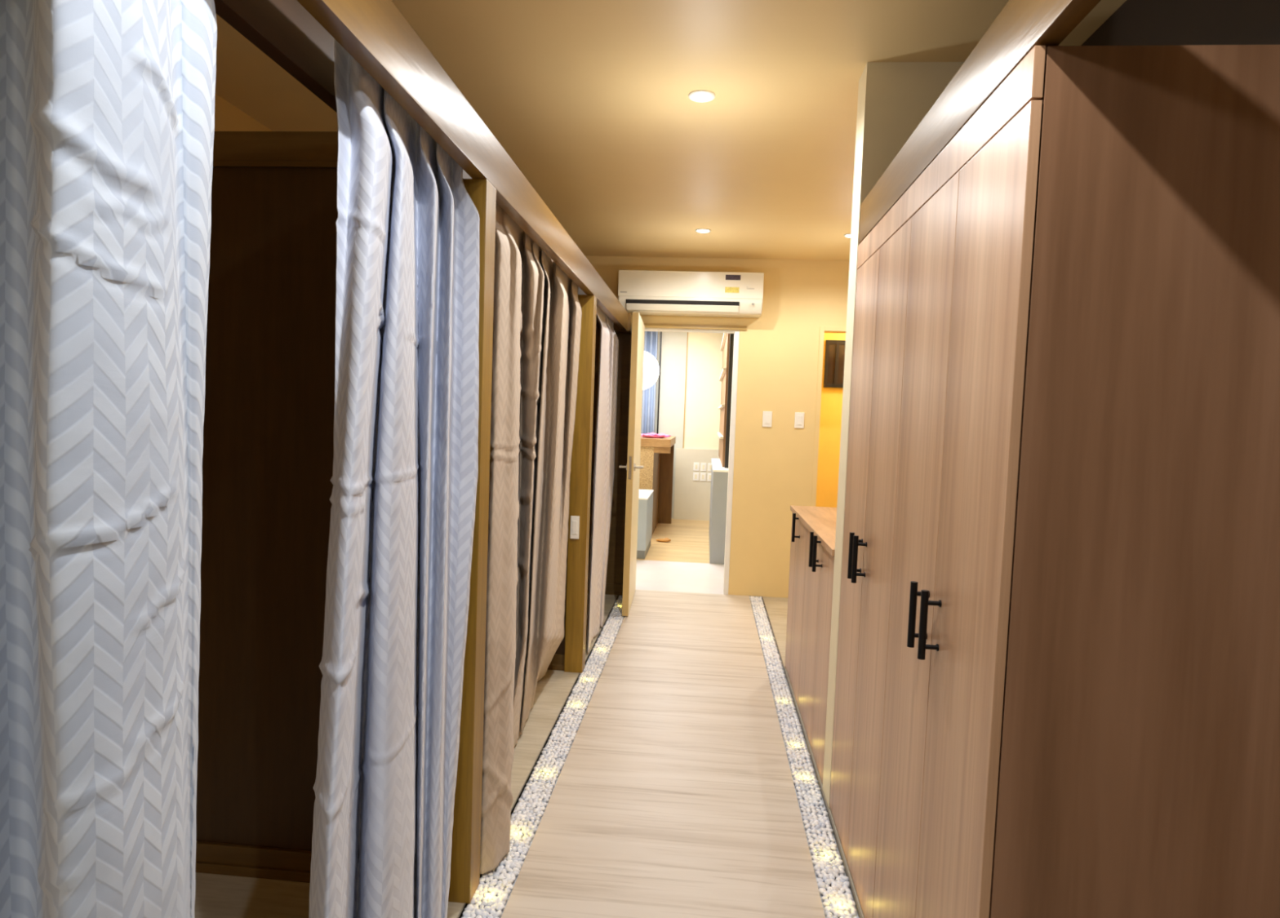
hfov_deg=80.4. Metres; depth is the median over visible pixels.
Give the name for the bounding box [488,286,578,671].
wall
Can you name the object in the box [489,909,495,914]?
pebble
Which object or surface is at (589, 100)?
ceiling
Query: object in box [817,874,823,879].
pebble
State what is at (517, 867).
pebble
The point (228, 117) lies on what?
wall
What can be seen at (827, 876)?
pebble
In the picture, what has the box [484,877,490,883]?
pebble
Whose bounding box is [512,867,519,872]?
pebble
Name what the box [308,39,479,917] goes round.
curtain
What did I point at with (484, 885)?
pebble
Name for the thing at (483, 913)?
pebble
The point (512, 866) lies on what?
pebble
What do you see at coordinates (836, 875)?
pebble
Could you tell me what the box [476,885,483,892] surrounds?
pebble
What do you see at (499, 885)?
pebble
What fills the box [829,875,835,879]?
pebble
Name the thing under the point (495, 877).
pebble
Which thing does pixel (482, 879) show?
pebble
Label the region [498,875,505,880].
pebble
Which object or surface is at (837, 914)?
pebble
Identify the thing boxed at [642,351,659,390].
paper lantern
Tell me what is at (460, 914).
trim
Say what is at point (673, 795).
floor
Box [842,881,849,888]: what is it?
pebble
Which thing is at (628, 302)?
air vent
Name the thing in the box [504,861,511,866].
pebble
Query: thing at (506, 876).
pebble
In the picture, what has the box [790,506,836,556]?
countertop
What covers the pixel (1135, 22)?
wall
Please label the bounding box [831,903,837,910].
pebble
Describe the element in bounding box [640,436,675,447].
countertop
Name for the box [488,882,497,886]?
pebble
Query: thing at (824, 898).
pebble
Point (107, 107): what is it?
curtain
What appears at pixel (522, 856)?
pebble
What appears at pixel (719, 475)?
cabinet
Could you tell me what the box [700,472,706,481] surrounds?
wall socket
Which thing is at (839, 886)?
pebble
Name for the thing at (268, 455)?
wall
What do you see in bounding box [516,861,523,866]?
pebble
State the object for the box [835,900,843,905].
pebble
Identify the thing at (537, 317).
curtain
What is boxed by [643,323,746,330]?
trim
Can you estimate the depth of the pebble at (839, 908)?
2.21 m
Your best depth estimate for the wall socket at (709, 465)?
10.34 m
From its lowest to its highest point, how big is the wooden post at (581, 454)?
2.044 m
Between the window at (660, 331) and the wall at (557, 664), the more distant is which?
the window at (660, 331)
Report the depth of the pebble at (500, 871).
2.34 m
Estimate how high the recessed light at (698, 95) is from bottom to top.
0.008 m
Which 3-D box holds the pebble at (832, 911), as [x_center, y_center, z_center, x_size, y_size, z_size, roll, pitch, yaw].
[0.565,1.318,2.206,0.027,0.014,0.014,2,3,-4]
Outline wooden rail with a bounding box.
[613,312,632,333]
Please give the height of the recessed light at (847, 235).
0.008 m
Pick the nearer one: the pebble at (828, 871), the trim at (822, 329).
the pebble at (828, 871)
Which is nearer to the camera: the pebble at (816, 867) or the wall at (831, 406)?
the pebble at (816, 867)
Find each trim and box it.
[457,595,618,917]
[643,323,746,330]
[644,328,739,595]
[682,332,688,448]
[761,596,862,917]
[811,326,846,506]
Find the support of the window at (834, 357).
in the wall at (831, 406)
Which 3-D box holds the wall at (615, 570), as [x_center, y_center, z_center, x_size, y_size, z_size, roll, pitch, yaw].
[-0.816,-0.050,5.972,1.450,2.182,0.071,2,3,5]
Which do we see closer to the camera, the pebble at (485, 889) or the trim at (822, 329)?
the pebble at (485, 889)
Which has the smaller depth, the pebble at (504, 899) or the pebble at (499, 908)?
the pebble at (499, 908)
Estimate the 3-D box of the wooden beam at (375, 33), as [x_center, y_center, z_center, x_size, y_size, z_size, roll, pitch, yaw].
[-0.460,-0.813,1.755,0.042,0.136,7.900,2,3,5]
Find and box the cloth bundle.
[640,432,671,438]
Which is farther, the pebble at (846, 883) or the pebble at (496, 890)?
the pebble at (846, 883)
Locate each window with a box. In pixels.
[657,331,662,434]
[823,340,845,387]
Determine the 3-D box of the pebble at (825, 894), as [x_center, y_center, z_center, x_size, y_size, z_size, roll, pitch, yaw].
[0.560,1.314,2.284,0.020,0.015,0.024,4,4,29]
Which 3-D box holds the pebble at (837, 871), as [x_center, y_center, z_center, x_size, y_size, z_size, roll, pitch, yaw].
[0.624,1.310,2.401,0.023,0.017,0.019,2,3,-2]
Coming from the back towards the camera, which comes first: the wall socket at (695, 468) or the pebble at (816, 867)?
the wall socket at (695, 468)
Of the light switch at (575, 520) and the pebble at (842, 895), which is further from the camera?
the light switch at (575, 520)
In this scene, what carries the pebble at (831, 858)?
on the floor
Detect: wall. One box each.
[195,131,337,883]
[214,93,272,131]
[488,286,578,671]
[585,256,849,598]
[587,326,631,595]
[654,331,723,520]
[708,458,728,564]
[815,333,845,507]
[822,62,964,808]
[1080,0,1279,45]
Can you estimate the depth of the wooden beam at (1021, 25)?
1.51 m
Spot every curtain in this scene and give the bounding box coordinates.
[0,0,217,917]
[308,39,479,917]
[480,203,582,875]
[586,305,618,653]
[640,331,657,434]
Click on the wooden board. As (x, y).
(285, 31)
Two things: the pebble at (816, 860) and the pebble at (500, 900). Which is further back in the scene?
the pebble at (816, 860)
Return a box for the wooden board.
[213,0,599,328]
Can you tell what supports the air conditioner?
attached to the wall at (779, 349)
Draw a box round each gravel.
[510,595,624,849]
[749,596,840,859]
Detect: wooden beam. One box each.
[297,0,627,330]
[858,0,1100,243]
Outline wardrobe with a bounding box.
[829,44,1279,917]
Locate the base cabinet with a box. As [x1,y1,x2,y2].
[784,506,836,783]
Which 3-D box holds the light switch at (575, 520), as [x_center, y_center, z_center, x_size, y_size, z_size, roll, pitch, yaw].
[-0.351,0.369,4.087,0.048,0.124,0.012,2,3,5]
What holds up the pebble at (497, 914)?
on the floor
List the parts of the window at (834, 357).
pane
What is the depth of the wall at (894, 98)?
2.64 m
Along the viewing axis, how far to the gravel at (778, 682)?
3.25 m
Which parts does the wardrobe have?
door, handle, handle, door, door, handle, handle, door, panel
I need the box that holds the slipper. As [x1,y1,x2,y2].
[656,537,671,542]
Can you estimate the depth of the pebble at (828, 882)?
2.34 m
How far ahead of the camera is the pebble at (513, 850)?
2.45 m
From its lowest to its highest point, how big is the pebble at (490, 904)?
0.018 m
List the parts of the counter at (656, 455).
panel, panel, edge panel, leg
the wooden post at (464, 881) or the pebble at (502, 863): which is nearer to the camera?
the wooden post at (464, 881)
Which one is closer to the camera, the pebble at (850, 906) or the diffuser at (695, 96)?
the pebble at (850, 906)
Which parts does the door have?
handle, lock plate, handle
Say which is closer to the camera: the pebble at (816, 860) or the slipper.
the pebble at (816, 860)
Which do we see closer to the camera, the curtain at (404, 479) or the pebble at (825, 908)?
the curtain at (404, 479)
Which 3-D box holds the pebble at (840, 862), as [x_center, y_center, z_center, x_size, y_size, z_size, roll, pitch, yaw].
[0.646,1.309,2.460,0.022,0.016,0.024,5,4,41]
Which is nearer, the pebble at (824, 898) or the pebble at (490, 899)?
the pebble at (490, 899)
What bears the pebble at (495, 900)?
on the floor
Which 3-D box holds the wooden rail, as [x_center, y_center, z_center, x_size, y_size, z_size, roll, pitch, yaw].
[-0.166,-1.038,5.768,0.200,0.136,0.150,2,3,5]
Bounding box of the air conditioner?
[617,269,764,318]
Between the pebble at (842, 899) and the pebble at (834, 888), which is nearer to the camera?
the pebble at (842, 899)
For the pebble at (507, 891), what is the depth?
2.24 m
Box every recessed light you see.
[688,89,715,102]
[695,228,711,233]
[844,233,850,237]
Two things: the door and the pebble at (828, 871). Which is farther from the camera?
the door
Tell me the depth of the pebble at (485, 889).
2.25 m
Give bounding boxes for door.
[618,311,644,616]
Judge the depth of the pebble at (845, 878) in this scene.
2.36 m
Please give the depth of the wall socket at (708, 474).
10.35 m
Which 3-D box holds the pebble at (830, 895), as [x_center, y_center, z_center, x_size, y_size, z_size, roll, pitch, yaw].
[0.576,1.316,2.280,0.023,0.018,0.020,3,4,18]
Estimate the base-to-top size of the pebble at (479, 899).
0.016 m
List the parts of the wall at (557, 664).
baseboard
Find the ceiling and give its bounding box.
[214,0,1126,260]
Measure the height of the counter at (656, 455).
1.150 m
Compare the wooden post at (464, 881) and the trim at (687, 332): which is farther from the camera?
the trim at (687, 332)
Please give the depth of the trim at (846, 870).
2.91 m
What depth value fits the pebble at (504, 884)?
2.27 m
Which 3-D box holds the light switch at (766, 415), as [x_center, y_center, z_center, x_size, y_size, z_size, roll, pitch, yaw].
[1.004,-0.315,5.981,0.072,0.124,0.012,2,3,5]
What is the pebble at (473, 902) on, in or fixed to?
on the floor
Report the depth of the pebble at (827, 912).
2.20 m
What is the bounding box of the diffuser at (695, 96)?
[692,93,711,100]
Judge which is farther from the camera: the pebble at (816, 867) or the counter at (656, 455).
the counter at (656, 455)
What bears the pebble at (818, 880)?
on the floor
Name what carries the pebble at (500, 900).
on the floor
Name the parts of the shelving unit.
shelf, shelf, shelf, shelf, panel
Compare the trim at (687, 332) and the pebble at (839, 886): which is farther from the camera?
the trim at (687, 332)
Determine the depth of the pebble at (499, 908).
2.16 m
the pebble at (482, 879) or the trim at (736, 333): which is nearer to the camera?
the pebble at (482, 879)
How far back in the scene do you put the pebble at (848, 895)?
2.27 m
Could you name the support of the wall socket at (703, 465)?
attached to the wall at (704, 354)
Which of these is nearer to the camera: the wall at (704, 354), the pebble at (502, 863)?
the pebble at (502, 863)
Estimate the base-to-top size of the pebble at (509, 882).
0.015 m
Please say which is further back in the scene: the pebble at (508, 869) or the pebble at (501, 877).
the pebble at (508, 869)
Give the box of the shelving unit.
[716,333,733,468]
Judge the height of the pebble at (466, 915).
0.013 m
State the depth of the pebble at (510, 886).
2.27 m
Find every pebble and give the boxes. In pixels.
[462,912,470,917]
[464,906,473,911]
[469,898,476,905]
[474,908,481,916]
[475,896,482,902]
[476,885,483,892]
[480,877,485,882]
[480,900,487,906]
[480,911,488,917]
[482,884,488,888]
[482,887,488,893]
[482,897,488,902]
[483,893,490,897]
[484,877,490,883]
[484,906,491,914]
[486,900,493,906]
[487,896,493,902]
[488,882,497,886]
[489,891,497,896]
[489,905,496,910]
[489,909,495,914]
[492,888,499,894]
[492,911,500,917]
[493,875,498,880]
[493,897,499,904]
[495,869,502,875]
[495,906,504,911]
[497,882,502,888]
[497,899,506,906]
[498,861,504,866]
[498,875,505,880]
[500,896,507,902]
[501,881,507,888]
[503,873,511,879]
[503,889,511,895]
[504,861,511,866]
[506,855,511,861]
[506,867,512,872]
[506,880,513,884]
[506,884,513,889]
[509,864,515,870]
[511,847,516,852]
[511,871,519,876]
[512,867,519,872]
[514,865,521,870]
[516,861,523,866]
[519,854,525,860]
[521,847,528,853]
[813,857,820,862]
[813,864,820,871]
[816,878,824,883]
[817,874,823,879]
[817,882,826,888]
[818,888,826,895]
[819,862,827,868]
[821,896,828,901]
[822,860,830,865]
[822,892,828,897]
[822,902,829,906]
[823,874,830,879]
[823,898,831,904]
[823,906,831,911]
[824,880,831,885]
[824,910,831,916]
[826,855,834,861]
[826,869,834,874]
[828,892,835,897]
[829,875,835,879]
[829,909,838,914]
[831,886,839,891]
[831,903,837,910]
[832,872,839,878]
[832,897,839,902]
[833,911,839,917]
[834,869,839,875]
[835,859,843,865]
[835,884,842,890]
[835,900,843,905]
[837,906,845,911]
[838,897,847,902]
[839,913,847,917]
[840,875,848,881]
[840,893,846,898]
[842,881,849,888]
[844,888,851,894]
[844,906,851,911]
[846,893,853,900]
[846,903,854,909]
[848,899,855,906]
[849,908,857,913]
[850,911,857,916]
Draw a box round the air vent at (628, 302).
[626,299,739,306]
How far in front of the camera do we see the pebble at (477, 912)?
2.14 m
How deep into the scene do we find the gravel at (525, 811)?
3.25 m
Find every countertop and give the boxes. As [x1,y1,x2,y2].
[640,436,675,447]
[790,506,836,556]
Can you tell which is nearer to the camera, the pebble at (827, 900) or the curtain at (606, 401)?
the pebble at (827, 900)
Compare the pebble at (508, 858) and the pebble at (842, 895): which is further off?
the pebble at (508, 858)
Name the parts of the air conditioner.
panel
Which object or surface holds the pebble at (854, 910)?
on the floor
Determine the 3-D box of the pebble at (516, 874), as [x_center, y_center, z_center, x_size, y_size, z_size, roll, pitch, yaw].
[-0.383,1.279,2.335,0.025,0.012,0.013,1,3,-16]
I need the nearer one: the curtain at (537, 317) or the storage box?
the curtain at (537, 317)
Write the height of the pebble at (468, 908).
0.017 m
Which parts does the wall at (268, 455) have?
baseboard, rail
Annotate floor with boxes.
[194,518,864,917]
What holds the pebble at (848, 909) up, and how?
on the floor
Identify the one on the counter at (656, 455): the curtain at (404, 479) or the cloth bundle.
the cloth bundle
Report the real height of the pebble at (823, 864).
0.017 m
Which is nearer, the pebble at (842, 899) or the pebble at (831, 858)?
the pebble at (842, 899)
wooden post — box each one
[448,178,496,904]
[564,294,596,673]
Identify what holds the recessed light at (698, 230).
in the ceiling
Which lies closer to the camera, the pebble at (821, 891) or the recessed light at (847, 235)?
the pebble at (821, 891)
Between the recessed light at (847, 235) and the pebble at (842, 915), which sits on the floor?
the pebble at (842, 915)
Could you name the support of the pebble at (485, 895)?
on the floor
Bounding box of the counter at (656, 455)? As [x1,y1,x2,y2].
[639,436,675,536]
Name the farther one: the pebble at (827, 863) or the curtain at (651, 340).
the curtain at (651, 340)
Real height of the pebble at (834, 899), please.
0.020 m
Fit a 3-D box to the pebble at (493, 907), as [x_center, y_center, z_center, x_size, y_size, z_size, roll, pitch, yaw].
[-0.421,1.287,2.171,0.018,0.014,0.017,-1,4,-38]
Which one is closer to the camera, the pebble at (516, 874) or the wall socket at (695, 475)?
the pebble at (516, 874)
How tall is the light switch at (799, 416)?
0.124 m
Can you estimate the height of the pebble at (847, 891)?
0.013 m
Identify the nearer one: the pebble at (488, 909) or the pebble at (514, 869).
the pebble at (488, 909)
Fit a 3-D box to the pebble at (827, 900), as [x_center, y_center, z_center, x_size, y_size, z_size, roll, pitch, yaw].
[0.555,1.316,2.249,0.020,0.014,0.019,5,5,44]
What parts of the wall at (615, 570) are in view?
baseboard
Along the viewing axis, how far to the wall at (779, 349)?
5.98 m
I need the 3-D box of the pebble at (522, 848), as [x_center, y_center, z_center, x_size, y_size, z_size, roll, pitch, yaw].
[-0.376,1.274,2.466,0.020,0.017,0.028,0,4,-34]
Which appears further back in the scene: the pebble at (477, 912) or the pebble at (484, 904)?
the pebble at (484, 904)
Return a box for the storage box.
[636,489,653,559]
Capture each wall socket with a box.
[693,462,699,471]
[693,472,698,480]
[700,462,706,471]
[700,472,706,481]
[706,473,711,481]
[707,463,711,471]
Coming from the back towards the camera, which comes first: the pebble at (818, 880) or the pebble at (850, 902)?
the pebble at (818, 880)
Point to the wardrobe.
(1057, 690)
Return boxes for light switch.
[569,515,579,539]
[762,411,772,426]
[794,412,804,428]
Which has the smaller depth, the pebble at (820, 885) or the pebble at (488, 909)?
the pebble at (488, 909)
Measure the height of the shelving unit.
1.745 m
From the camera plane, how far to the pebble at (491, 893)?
2.22 m
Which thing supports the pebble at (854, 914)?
on the floor
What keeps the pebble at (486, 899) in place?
on the floor
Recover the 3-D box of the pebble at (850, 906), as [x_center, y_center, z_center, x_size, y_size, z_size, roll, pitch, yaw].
[0.621,1.322,2.232,0.024,0.017,0.018,4,4,32]
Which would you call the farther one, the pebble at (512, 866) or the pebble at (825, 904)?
the pebble at (512, 866)

